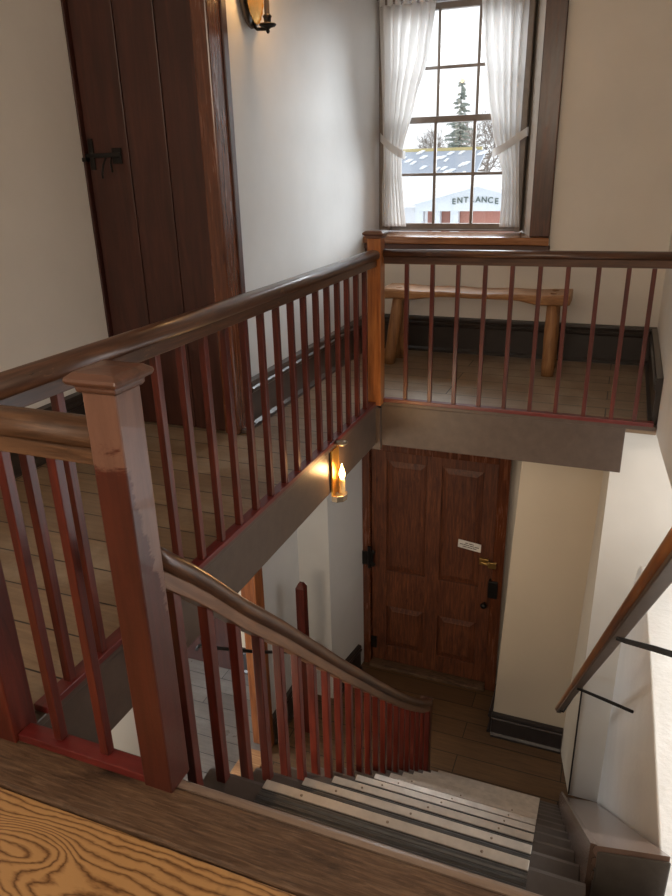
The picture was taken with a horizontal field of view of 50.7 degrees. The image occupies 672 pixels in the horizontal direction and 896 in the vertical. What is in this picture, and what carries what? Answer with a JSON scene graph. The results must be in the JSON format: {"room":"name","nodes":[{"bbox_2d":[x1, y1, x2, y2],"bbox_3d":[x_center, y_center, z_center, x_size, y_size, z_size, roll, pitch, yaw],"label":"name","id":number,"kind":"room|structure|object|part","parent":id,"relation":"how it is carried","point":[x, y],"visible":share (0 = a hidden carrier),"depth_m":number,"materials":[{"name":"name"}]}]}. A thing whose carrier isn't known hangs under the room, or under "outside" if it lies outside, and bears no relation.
{"room":"stairwell landing","nodes":[
{"label":"stairwell landing","id":0,"kind":"room"},
{"bbox_2d":[0,0,107,408],"bbox_3d":[-2.078,-0.492,1.215,0.120,2.520,4.764,7,23,20],"label":"wall","id":1,"kind":"structure","parent":0,"point":[51,297],"depth_m":3.03,"materials":[{"name":"paint"}]},
{"bbox_2d":[10,392,85,478],"bbox_3d":[-1.962,0.565,1.636,0.041,0.240,4.596,7,23,20],"label":"baseboard","id":2,"kind":"structure","parent":1,"relation":"attached to","point":[74,402],"depth_m":3.27,"materials":[{"name":"grey paint"}]},
{"bbox_2d":[238,590,245,647],"bbox_3d":[-1.264,0.643,5.731,1.968,2.460,0.120,7,23,20],"label":"wall","id":3,"kind":"structure","parent":0,"point":[239,593],"depth_m":5.82,"materials":[{"name":"paint"}]},
{"bbox_2d":[187,621,218,663],"bbox_3d":[-1.184,0.902,5.720,0.379,1.972,0.017,7,23,20],"label":"door","id":4,"kind":"structure","parent":3,"relation":"in","point":[198,655],"depth_m":6.05,"materials":[{"name":"brown wood"}]},
{"bbox_2d":[214,618,230,669],"bbox_3d":[-1.182,0.850,5.692,0.636,2.099,0.029,7,23,20],"label":"door frame","id":5,"kind":"structure","parent":3,"relation":"attached to","point":[220,626],"depth_m":5.88,"materials":[{"name":"brown wood"}]},
{"bbox_2d":[242,647,247,674],"bbox_3d":[-0.603,1.784,5.821,0.516,0.240,0.036,7,23,20],"label":"baseboard","id":6,"kind":"structure","parent":3,"relation":"attached to","point":[244,654],"depth_m":5.88,"materials":[{"name":"grey paint"}]},
{"bbox_2d":[111,0,378,756],"bbox_3d":[-1.114,0.398,2.579,0.448,5.220,7.200,7,23,20],"label":"wall","id":7,"kind":"structure","parent":0,"point":[305,91],"depth_m":4.04,"materials":[{"name":"paint"}]},
{"bbox_2d":[60,0,225,430],"bbox_3d":[-0.856,-1.260,3.162,0.623,2.454,0.083,7,23,20],"label":"door","id":8,"kind":"structure","parent":7,"relation":"in","point":[132,66],"depth_m":3.17,"materials":[{"name":"brown wood"}]},
{"bbox_2d":[189,0,251,434],"bbox_3d":[-0.505,-1.262,3.077,0.084,2.513,0.154,7,23,20],"label":"door frame","id":9,"kind":"structure","parent":7,"relation":"attached to","point":[205,17],"depth_m":3.05,"materials":[{"name":"brown wood"}]},
{"bbox_2d":[230,749,260,775],"bbox_3d":[-0.749,2.359,4.678,0.174,0.016,1.008,7,23,20],"label":"trim","id":10,"kind":"structure","parent":7,"relation":"attached to","point":[256,756],"depth_m":5.00,"materials":[{"name":"brown wood"}]},
{"bbox_2d":[241,568,273,745],"bbox_3d":[-0.758,1.212,4.263,0.150,2.452,1.158,7,23,20],"label":"door frame","id":11,"kind":"structure","parent":7,"relation":"attached to","point":[253,591],"depth_m":4.91,"materials":[{"name":"orange wood"}]},
{"bbox_2d":[239,0,275,33],"bbox_3d":[-0.323,-2.011,3.050,0.142,0.412,0.202,7,23,20],"label":"wall sconce","id":12,"kind":"object","parent":7,"relation":"attached to","point":[252,10],"visible":1,"depth_m":3.08,"materials":[{"name":"black metal"}]},
{"bbox_3d":[-0.333,-1.859,3.111,0.118,0.060,0.018,17,28,38],"label":"arm","id":13,"kind":"part","parent":12,"relation":"part of","materials":[{"name":"black metal"}]},
{"bbox_2d":[264,0,269,13],"bbox_3d":[-0.299,-1.909,3.055,0.022,0.072,0.022,1,22,6],"label":"candle","id":14,"kind":"object","parent":12,"relation":"on","point":[266,2],"depth_m":3.05,"materials":[{"name":"white wax"}]},
{"bbox_2d":[272,685,293,744],"bbox_3d":[-0.347,1.949,5.385,0.036,0.240,0.576,7,23,20],"label":"baseboard","id":15,"kind":"structure","parent":7,"relation":"attached to","point":[289,693],"depth_m":5.33,"materials":[{"name":"grey paint"}]},
{"bbox_2d":[242,314,367,433],"bbox_3d":[-0.098,-0.527,4.290,0.041,0.240,1.766,7,23,20],"label":"baseboard","id":16,"kind":"structure","parent":7,"relation":"attached to","point":[256,393],"depth_m":3.99,"materials":[{"name":"grey paint"}]},
{"bbox_2d":[342,644,362,693],"bbox_3d":[0.104,1.800,5.735,0.036,0.240,0.400,11,25,28],"label":"baseboard","id":17,"kind":"structure","parent":7,"relation":"attached to","point":[354,658],"depth_m":5.79,"materials":[{"name":"grey paint"}]},
{"bbox_3d":[0.732,-2.820,4.369,1.009,0.054,0.036,7,23,20],"label":"curtain rod","id":18,"kind":"object","parent":7,"relation":"attached to","visible":0},
{"bbox_2d":[379,0,435,226],"bbox_3d":[0.463,-2.209,4.723,0.370,1.406,0.074,7,23,20],"label":"curtain","id":19,"kind":"object","parent":18,"relation":"hanging from","point":[406,29],"visible":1,"depth_m":4.65,"materials":[{"name":"white fabric"}]},
{"bbox_2d":[482,0,529,226],"bbox_3d":[1.054,-2.136,4.500,0.335,1.406,0.083,7,23,20],"label":"curtain","id":20,"kind":"object","parent":18,"relation":"hanging from","point":[505,22],"visible":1,"depth_m":4.44,"materials":[{"name":"white fabric"}]},
{"bbox_2d":[0,350,656,710],"bbox_3d":[-0.431,0.609,2.083,2.592,0.240,6.696,7,23,20],"label":"floor","id":21,"kind":"structure","parent":0,"point":[572,380],"depth_m":3.23,"materials":[{"name":"brown wood"}]},
{"bbox_2d":[41,725,139,756],"bbox_3d":[-0.518,0.788,1.633,0.384,0.240,0.030,7,23,20],"label":"fascia","id":22,"kind":"object","parent":21,"relation":"attached to","point":[41,725],"visible":0.06,"depth_m":1.62,"materials":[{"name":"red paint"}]},
{"bbox_2d":[0,788,295,895],"bbox_3d":[-0.746,0.807,1.306,2.591,0.024,0.426,7,23,20],"label":"board","id":23,"kind":"object","parent":21,"relation":"on","point":[46,850],"visible":1,"depth_m":1.33,"materials":[{"name":"brown wood"}]},
{"bbox_2d":[0,250,379,713],"bbox_3d":[-0.261,-0.179,2.623,0.077,0.820,2.481,7,23,20],"label":"balustrade","id":24,"kind":"object","parent":21,"relation":"on","point":[33,382],"visible":0.88,"depth_m":2.30,"materials":[{"name":"brown wood"}]},
{"bbox_3d":[-0.270,-0.536,2.483,0.070,0.053,2.481,7,23,20],"label":"handrail","id":25,"kind":"part","parent":24,"relation":"part of","materials":[{"name":"brown wood"}]},
{"bbox_3d":[-0.256,0.193,2.772,0.041,0.020,2.480,7,23,20],"label":"rail","id":26,"kind":"part","parent":24,"relation":"part of","materials":[{"name":"brown wood"}]},
{"bbox_2d":[35,406,377,742],"bbox_3d":[-0.249,0.307,2.837,0.034,0.240,2.580,7,23,20],"label":"fascia","id":27,"kind":"structure","parent":21,"relation":"attached to","point":[247,553],"depth_m":2.64,"materials":[{"name":"grey paint"}]},
{"bbox_2d":[330,439,347,502],"bbox_3d":[0.024,0.106,3.370,0.071,0.304,0.095,7,23,20],"label":"wall sconce","id":28,"kind":"object","parent":27,"relation":"attached to","point":[338,492],"visible":0.98,"depth_m":3.38,"materials":[{"name":"metal"}]},
{"bbox_2d":[332,490,347,502],"bbox_3d":[0.023,0.232,3.421,0.062,0.031,0.095,7,23,20],"label":"tray","id":29,"kind":"object","parent":28,"relation":"on","point":[338,496],"depth_m":3.39,"materials":[{"name":"metal"}]},
{"bbox_2d":[339,478,344,493],"bbox_3d":[0.030,0.181,3.409,0.028,0.072,0.028,1,22,6],"label":"candle","id":30,"kind":"object","parent":28,"relation":"on","point":[341,480],"depth_m":3.40,"materials":[{"name":"white wax"}]},
{"bbox_3d":[0.028,0.111,3.381,0.029,0.079,0.029,7,23,20],"label":"bulb","id":31,"kind":"part","parent":28,"relation":"part of","materials":[{"name":"white glass"}]},
{"bbox_2d":[0,738,503,895],"bbox_3d":[-0.644,0.709,1.548,2.591,0.024,0.126,7,23,20],"label":"board","id":32,"kind":"object","parent":21,"relation":"on","point":[293,860],"visible":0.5,"depth_m":1.38,"materials":[{"name":"brown wood"}]},
{"bbox_2d":[0,559,36,742],"bbox_3d":[-0.756,0.237,1.488,0.107,0.902,0.107,7,23,20],"label":"newel post","id":33,"kind":"object","parent":32,"relation":"on","point":[17,712],"visible":0.9,"depth_m":1.58,"materials":[{"name":"red wood"}]},
{"bbox_2d":[0,405,144,781],"bbox_3d":[-0.562,0.305,1.435,0.344,0.806,0.070,7,23,20],"label":"balustrade","id":34,"kind":"object","parent":32,"relation":"on","point":[57,437],"visible":0.84,"depth_m":1.40,"materials":[{"name":"brown wood"}]},
{"bbox_3d":[-0.571,-0.049,1.295,0.344,0.046,0.070,7,23,20],"label":"handrail","id":35,"kind":"part","parent":34,"relation":"part of","materials":[{"name":"brown wood"}]},
{"bbox_3d":[-0.555,0.672,1.573,0.344,0.021,0.041,7,23,20],"label":"rail","id":36,"kind":"part","parent":34,"relation":"part of","materials":[{"name":"red wood"}]},
{"bbox_2d":[62,360,188,792],"bbox_3d":[-0.370,0.283,1.347,0.107,0.902,0.107,7,23,20],"label":"newel post","id":37,"kind":"object","parent":32,"relation":"on","point":[110,390],"visible":1,"depth_m":1.29,"materials":[{"name":"paint"}]},
{"bbox_2d":[362,230,389,405],"bbox_3d":[0.210,-0.666,3.709,0.110,0.910,0.110,7,23,20],"label":"newel post","id":38,"kind":"object","parent":21,"relation":"on","point":[375,238],"visible":0.96,"depth_m":3.68,"materials":[{"name":"orange wood"}]},
{"bbox_2d":[372,406,381,449],"bbox_3d":[0.228,-0.113,3.953,0.050,0.250,0.036,7,23,20],"label":"trim","id":39,"kind":"structure","parent":21,"relation":"attached to","point":[378,445],"depth_m":3.94,"materials":[{"name":"beige paint"}]},
{"bbox_2d":[385,283,572,376],"bbox_3d":[0.864,-0.757,4.474,1.146,0.498,0.288,7,23,20],"label":"bench","id":40,"kind":"object","parent":21,"relation":"on","point":[551,298],"visible":0.88,"depth_m":4.33,"materials":[{"name":"brown wood"}]},
{"bbox_3d":[0.373,-0.766,4.592,0.122,0.451,0.096,7,23,20],"label":"leg","id":41,"kind":"part","parent":40,"relation":"part of","materials":[{"name":"brown wood"}]},
{"bbox_3d":[0.441,-0.815,4.713,0.075,0.451,0.131,-7,22,-13],"label":"leg","id":42,"kind":"part","parent":40,"relation":"part of","materials":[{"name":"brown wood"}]},
{"bbox_3d":[0.856,-0.949,4.388,1.146,0.078,0.269,7,23,20],"label":"seat","id":43,"kind":"part","parent":40,"relation":"part of","materials":[{"name":"brown wood"}]},
{"bbox_3d":[1.278,-0.649,4.237,0.076,0.447,0.105,7,23,20],"label":"leg","id":44,"kind":"part","parent":40,"relation":"part of","materials":[{"name":"brown wood"}]},
{"bbox_3d":[1.338,-0.710,4.390,0.076,0.449,0.120,7,23,20],"label":"leg","id":45,"kind":"part","parent":40,"relation":"part of","materials":[{"name":"brown wood"}]},
{"bbox_2d":[383,249,671,426],"bbox_3d":[0.894,-0.559,3.497,1.373,0.815,0.067,7,23,20],"label":"balustrade","id":46,"kind":"object","parent":21,"relation":"on","point":[656,260],"visible":1,"depth_m":3.44,"materials":[{"name":"brown wood"}]},
{"bbox_3d":[0.895,-0.191,3.645,1.356,0.021,0.036,7,23,20],"label":"rail","id":47,"kind":"part","parent":46,"relation":"part of","materials":[{"name":"brown wood"}]},
{"bbox_3d":[0.885,-0.917,3.356,1.373,0.046,0.067,7,23,20],"label":"handrail","id":48,"kind":"part","parent":46,"relation":"part of","materials":[{"name":"brown wood"}]},
{"bbox_2d":[177,779,541,895],"bbox_3d":[0.126,0.786,1.345,1.000,0.054,0.031,7,23,20],"label":"trim","id":49,"kind":"structure","parent":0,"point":[486,883],"depth_m":1.36,"materials":[{"name":"paint"}]},
{"bbox_2d":[183,658,596,807],"bbox_3d":[-0.867,3.004,3.236,4.980,0.120,6.696,7,23,20],"label":"floor","id":50,"kind":"structure","parent":0,"point":[461,745],"depth_m":5.18,"materials":[{"name":"brown wood"}]},
{"bbox_2d":[295,581,309,732],"bbox_3d":[-0.224,1.512,5.073,0.062,1.278,0.062,7,23,20],"label":"post","id":51,"kind":"object","parent":50,"relation":"on","point":[301,588],"visible":0.68,"depth_m":4.93,"materials":[{"name":"red wood"}]},
{"bbox_2d":[195,644,287,653],"bbox_3d":[-0.491,1.278,4.488,0.082,0.757,1.033,11,25,29],"label":"bar","id":52,"kind":"object","parent":51,"relation":"attached to","point":[198,645],"visible":0.34,"depth_m":4.15,"materials":[{"name":"black metal"}]},
{"bbox_2d":[203,766,596,895],"bbox_3d":[0.490,1.627,3.024,0.998,2.636,2.581,7,23,20],"label":"staircase","id":53,"kind":"structure","parent":50,"relation":"on","point":[513,838],"depth_m":1.91,"materials":[{"name":"grey paint"}]},
{"bbox_2d":[160,546,431,785],"bbox_3d":[0.106,1.145,2.976,0.067,3.034,2.488,7,23,20],"label":"balustrade","id":54,"kind":"object","parent":53,"relation":"on","point":[184,580],"visible":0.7,"depth_m":2.05,"materials":[{"name":"brown wood"}]},
{"bbox_3d":[0.099,0.882,2.873,0.067,2.470,2.488,7,23,20],"label":"handrail","id":55,"kind":"part","parent":54,"relation":"part of","materials":[{"name":"brown wood"}]},
{"bbox_3d":[0.081,0.911,1.563,0.643,0.004,0.188,7,23,20],"label":"ribbed plate","id":56,"kind":"part","parent":53,"relation":"part of","materials":[{"name":"grey metal"}]},
{"bbox_3d":[0.163,1.041,1.843,0.643,0.004,0.200,7,23,20],"label":"ribbed plate","id":57,"kind":"part","parent":53,"relation":"part of","materials":[{"name":"grey metal"}]},
{"bbox_3d":[0.247,1.168,2.129,0.643,0.004,0.200,7,23,20],"label":"ribbed plate","id":58,"kind":"part","parent":53,"relation":"part of","materials":[{"name":"grey metal"}]},
{"bbox_3d":[0.332,1.295,2.414,0.643,0.004,0.200,7,23,20],"label":"ribbed plate","id":59,"kind":"part","parent":53,"relation":"part of","materials":[{"name":"grey metal"}]},
{"bbox_2d":[421,695,432,771],"bbox_3d":[0.572,1.946,4.585,0.077,0.792,0.077,7,23,20],"label":"newel post","id":60,"kind":"object","parent":50,"relation":"on","point":[428,715],"visible":0.36,"depth_m":4.51,"materials":[{"name":"red wood"}]},
{"bbox_2d":[362,460,521,673],"bbox_3d":[0.786,0.701,5.457,2.052,2.460,0.144,7,23,20],"label":"wall","id":61,"kind":"structure","parent":0,"point":[516,467],"depth_m":5.20,"materials":[{"name":"paint"}]},
{"bbox_2d":[362,445,512,691],"bbox_3d":[0.733,0.925,5.480,1.102,2.028,0.132,7,23,20],"label":"door","id":62,"kind":"structure","parent":61,"relation":"in","point":[432,605],"depth_m":5.47,"materials":[{"name":"brown wood"}]},
{"bbox_3d":[0.565,1.474,5.810,0.317,0.395,0.025,7,23,20],"label":"panel","id":63,"kind":"part","parent":62,"relation":"part of","materials":[{"name":"brown wood"}]},
{"bbox_3d":[0.542,0.544,5.444,0.317,0.953,0.025,7,23,20],"label":"panel","id":64,"kind":"part","parent":62,"relation":"part of","materials":[{"name":"brown wood"}]},
{"bbox_3d":[0.747,1.851,5.848,0.958,0.031,0.132,7,23,20],"label":"sill","id":65,"kind":"part","parent":62,"relation":"part of","materials":[{"name":"brown wood"}]},
{"bbox_3d":[0.958,1.522,5.663,0.313,0.395,0.025,7,23,20],"label":"panel","id":66,"kind":"part","parent":62,"relation":"part of","materials":[{"name":"brown wood"}]},
{"bbox_3d":[0.934,0.592,5.297,0.313,0.953,0.025,7,23,20],"label":"panel","id":67,"kind":"part","parent":62,"relation":"part of","materials":[{"name":"brown wood"}]},
{"bbox_2d":[458,539,480,552],"bbox_3d":[0.997,0.731,5.298,0.174,0.086,0.006,7,23,20],"label":"sign","id":68,"kind":"object","parent":62,"relation":"attached to","point":[468,545],"visible":1,"depth_m":5.30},
{"bbox_3d":[1.124,1.197,5.404,0.050,0.049,0.060,7,23,20],"label":"knob","id":69,"kind":"part","parent":62,"relation":"part of","materials":[{"name":"black metal"}]},
{"bbox_2d":[367,0,671,326],"bbox_3d":[1.172,-1.865,4.576,1.904,2.580,0.504,7,23,20],"label":"wall","id":70,"kind":"structure","parent":0,"point":[612,191],"depth_m":4.20,"materials":[{"name":"paint"}]},
{"bbox_2d":[363,0,568,251],"bbox_3d":[0.827,-2.199,4.521,1.222,1.878,0.522,7,23,20],"label":"window","id":71,"kind":"structure","parent":70,"relation":"in","point":[412,235],"depth_m":4.52,"materials":[{"name":"paint"}]},
{"bbox_3d":[0.806,-1.875,4.851,0.880,0.724,0.042,7,23,20],"label":"sash","id":72,"kind":"part","parent":71,"relation":"part of","materials":[{"name":"paint"}]},
{"bbox_3d":[0.807,-2.519,4.643,0.880,0.703,0.042,7,23,20],"label":"sash","id":73,"kind":"part","parent":71,"relation":"part of","materials":[{"name":"paint"}]},
{"bbox_3d":[1.252,-2.129,4.123,0.122,1.736,0.032,7,23,20],"label":"casing","id":74,"kind":"part","parent":71,"relation":"part of","materials":[{"name":"brown wood"}]},
{"bbox_2d":[367,313,656,365],"bbox_3d":[1.098,-0.737,4.747,1.902,0.240,0.041,7,23,20],"label":"baseboard","id":75,"kind":"structure","parent":70,"relation":"attached to","point":[576,340],"depth_m":4.69,"materials":[{"name":"grey paint"}]},
{"bbox_2d":[493,461,609,791],"bbox_3d":[1.494,0.965,4.750,0.778,2.454,0.936,7,23,20],"label":"wall","id":76,"kind":"structure","parent":0,"point":[560,511],"depth_m":4.63,"materials":[{"name":"paint"}]},
{"bbox_2d":[486,686,495,732],"bbox_3d":[1.210,1.920,5.410,0.029,0.204,0.480,7,23,20],"label":"baseboard","id":77,"kind":"object","parent":76,"relation":"attached to","point":[493,697],"visible":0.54,"depth_m":5.22,"materials":[{"name":"grey paint"}]},
{"bbox_2d":[490,711,562,753],"bbox_3d":[1.363,2.041,5.094,0.492,0.204,0.036,7,23,20],"label":"baseboard","id":78,"kind":"structure","parent":76,"relation":"attached to","point":[506,727],"depth_m":5.08,"materials":[{"name":"grey paint"}]},
{"bbox_2d":[568,688,582,793],"bbox_3d":[1.529,1.831,4.521,0.010,0.984,0.010,7,23,20],"label":"trim","id":79,"kind":"structure","parent":76,"relation":"attached to","point":[582,688],"depth_m":4.54,"materials":[{"name":"grey paint"}]},
{"bbox_2d":[568,432,671,801],"bbox_3d":[2.058,0.943,4.493,0.805,2.657,0.953,7,23,20],"label":"wall","id":80,"kind":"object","parent":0,"point":[638,506],"visible":0.35,"depth_m":3.99,"materials":[{"name":"paint"}]},
{"bbox_2d":[597,230,671,895],"bbox_3d":[1.157,0.676,1.731,0.624,5.220,7.200,7,23,20],"label":"wall","id":81,"kind":"structure","parent":0,"point":[635,787],"depth_m":2.66,"materials":[{"name":"paint"}]},
{"bbox_2d":[381,402,656,472],"bbox_3d":[0.879,-0.066,3.715,1.438,0.260,0.034,7,23,20],"label":"fascia board","id":82,"kind":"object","parent":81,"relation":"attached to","point":[535,439],"depth_m":3.70,"materials":[{"name":"beige paint"}]},
{"bbox_2d":[590,856,595,879],"bbox_3d":[1.038,1.876,3.231,0.026,3.130,2.608,6,23,19],"label":"trim ledge moulding","id":83,"kind":"structure","parent":81,"relation":"attached to","point":[593,860],"depth_m":1.53,"materials":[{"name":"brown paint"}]},
{"bbox_2d":[555,527,671,712],"bbox_3d":[0.943,0.683,2.345,0.246,3.134,3.413,5,23,17],"label":"wall handrail","id":84,"kind":"object","parent":81,"relation":"attached to","point":[656,577],"visible":1,"depth_m":1.41,"materials":[{"name":"orange wood"}]},
{"bbox_2d":[589,852,670,895],"bbox_3d":[1.090,1.849,3.174,0.216,3.147,2.578,7,23,20],"label":"trim","id":85,"kind":"structure","parent":81,"relation":"attached to","point":[614,874],"depth_m":1.50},
{"bbox_2d":[559,796,669,861],"bbox_3d":[1.086,1.592,3.097,0.225,2.627,2.604,7,23,20],"label":"ledge","id":86,"kind":"object","parent":85,"relation":"on","point":[610,834],"visible":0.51,"depth_m":1.88,"materials":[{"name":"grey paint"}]},
{"bbox_2d":[645,329,663,425],"bbox_3d":[1.746,-0.422,3.908,0.041,0.240,1.152,7,23,20],"label":"baseboard","id":87,"kind":"structure","parent":81,"relation":"attached to","point":[654,377],"depth_m":3.66,"materials":[{"name":"grey paint"}]},
{"label":"outside","id":88,"kind":"structure","parent":0,"visible":0},
{"bbox_3d":[16.130,-46.254,131.586,264.000,0.600,256.800,7,23,20],"label":"ground","id":89,"kind":"structure","parent":88,"visible":0},
{"bbox_2d":[409,141,443,148],"bbox_3d":[8.475,-27.728,73.543,7.081,7.858,9.615,7,23,20],"label":"bare tree","id":90,"kind":"object","parent":89,"relation":"on","point":[419,141],"visible":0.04,"depth_m":72.18,"materials":[{"name":"grey plant"}]},
{"bbox_2d":[402,147,487,173],"bbox_3d":[9.162,-20.140,55.901,10.560,6.624,7.560,7,23,20],"label":"building","id":91,"kind":"structure","parent":89,"relation":"on","point":[457,159],"depth_m":55.75,"materials":[{"name":"white"}]},
{"bbox_3d":[8.422,-24.221,57.760,6.960,0.360,0.360,7,23,20],"label":"ridge trim","id":92,"kind":"part","parent":91,"relation":"part of","materials":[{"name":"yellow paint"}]},
{"bbox_2d":[427,131,467,147],"bbox_3d":[12.021,-30.973,82.274,7.416,10.592,7.261,7,23,20],"label":"bare tree","id":93,"kind":"object","parent":89,"relation":"on","point":[445,141],"visible":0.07,"depth_m":80.88,"materials":[{"name":"grey plant"}]},
{"bbox_2d":[402,175,501,222],"bbox_3d":[5.285,-15.507,47.040,12.960,4.680,4.920,7,23,20],"label":"building","id":94,"kind":"structure","parent":89,"relation":"on","point":[414,187],"depth_m":46.40,"materials":[{"name":"white"}]},
{"bbox_2d":[404,179,501,231],"bbox_3d":[8.119,-11.667,37.313,6.960,4.536,8.400,7,23,20],"label":"building","id":95,"kind":"structure","parent":89,"relation":"on","point":[452,206],"depth_m":33.98,"materials":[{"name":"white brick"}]},
{"bbox_2d":[416,124,492,170],"bbox_3d":[14.147,-34.650,87.213,10.251,10.445,6.126,7,23,20],"label":"bare tree","id":96,"kind":"object","parent":89,"relation":"on","point":[431,138],"visible":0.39,"depth_m":86.80,"materials":[{"name":"grey plant"}]},
{"bbox_2d":[443,77,472,147],"bbox_3d":[11.260,-26.920,64.961,3.793,12.498,3.482,-5,22,-8],"label":"spruce tree","id":97,"kind":"object","parent":89,"relation":"on","point":[458,134],"visible":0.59,"depth_m":63.67,"materials":[{"name":"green plant"}]},
{"bbox_2d":[445,108,497,170],"bbox_3d":[21.081,-42.369,102.307,10.818,13.458,10.874,7,23,20],"label":"bare tree","id":98,"kind":"object","parent":89,"relation":"on","point":[490,132],"visible":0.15,"depth_m":101.87,"materials":[{"name":"grey plant"}]},
{"bbox_2d":[451,100,501,171],"bbox_3d":[19.428,-38.579,93.353,9.220,13.049,12.221,7,23,20],"label":"bare tree","id":99,"kind":"object","parent":89,"relation":"on","point":[483,123],"visible":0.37,"depth_m":93.71,"materials":[{"name":"grey plant"}]}
]}

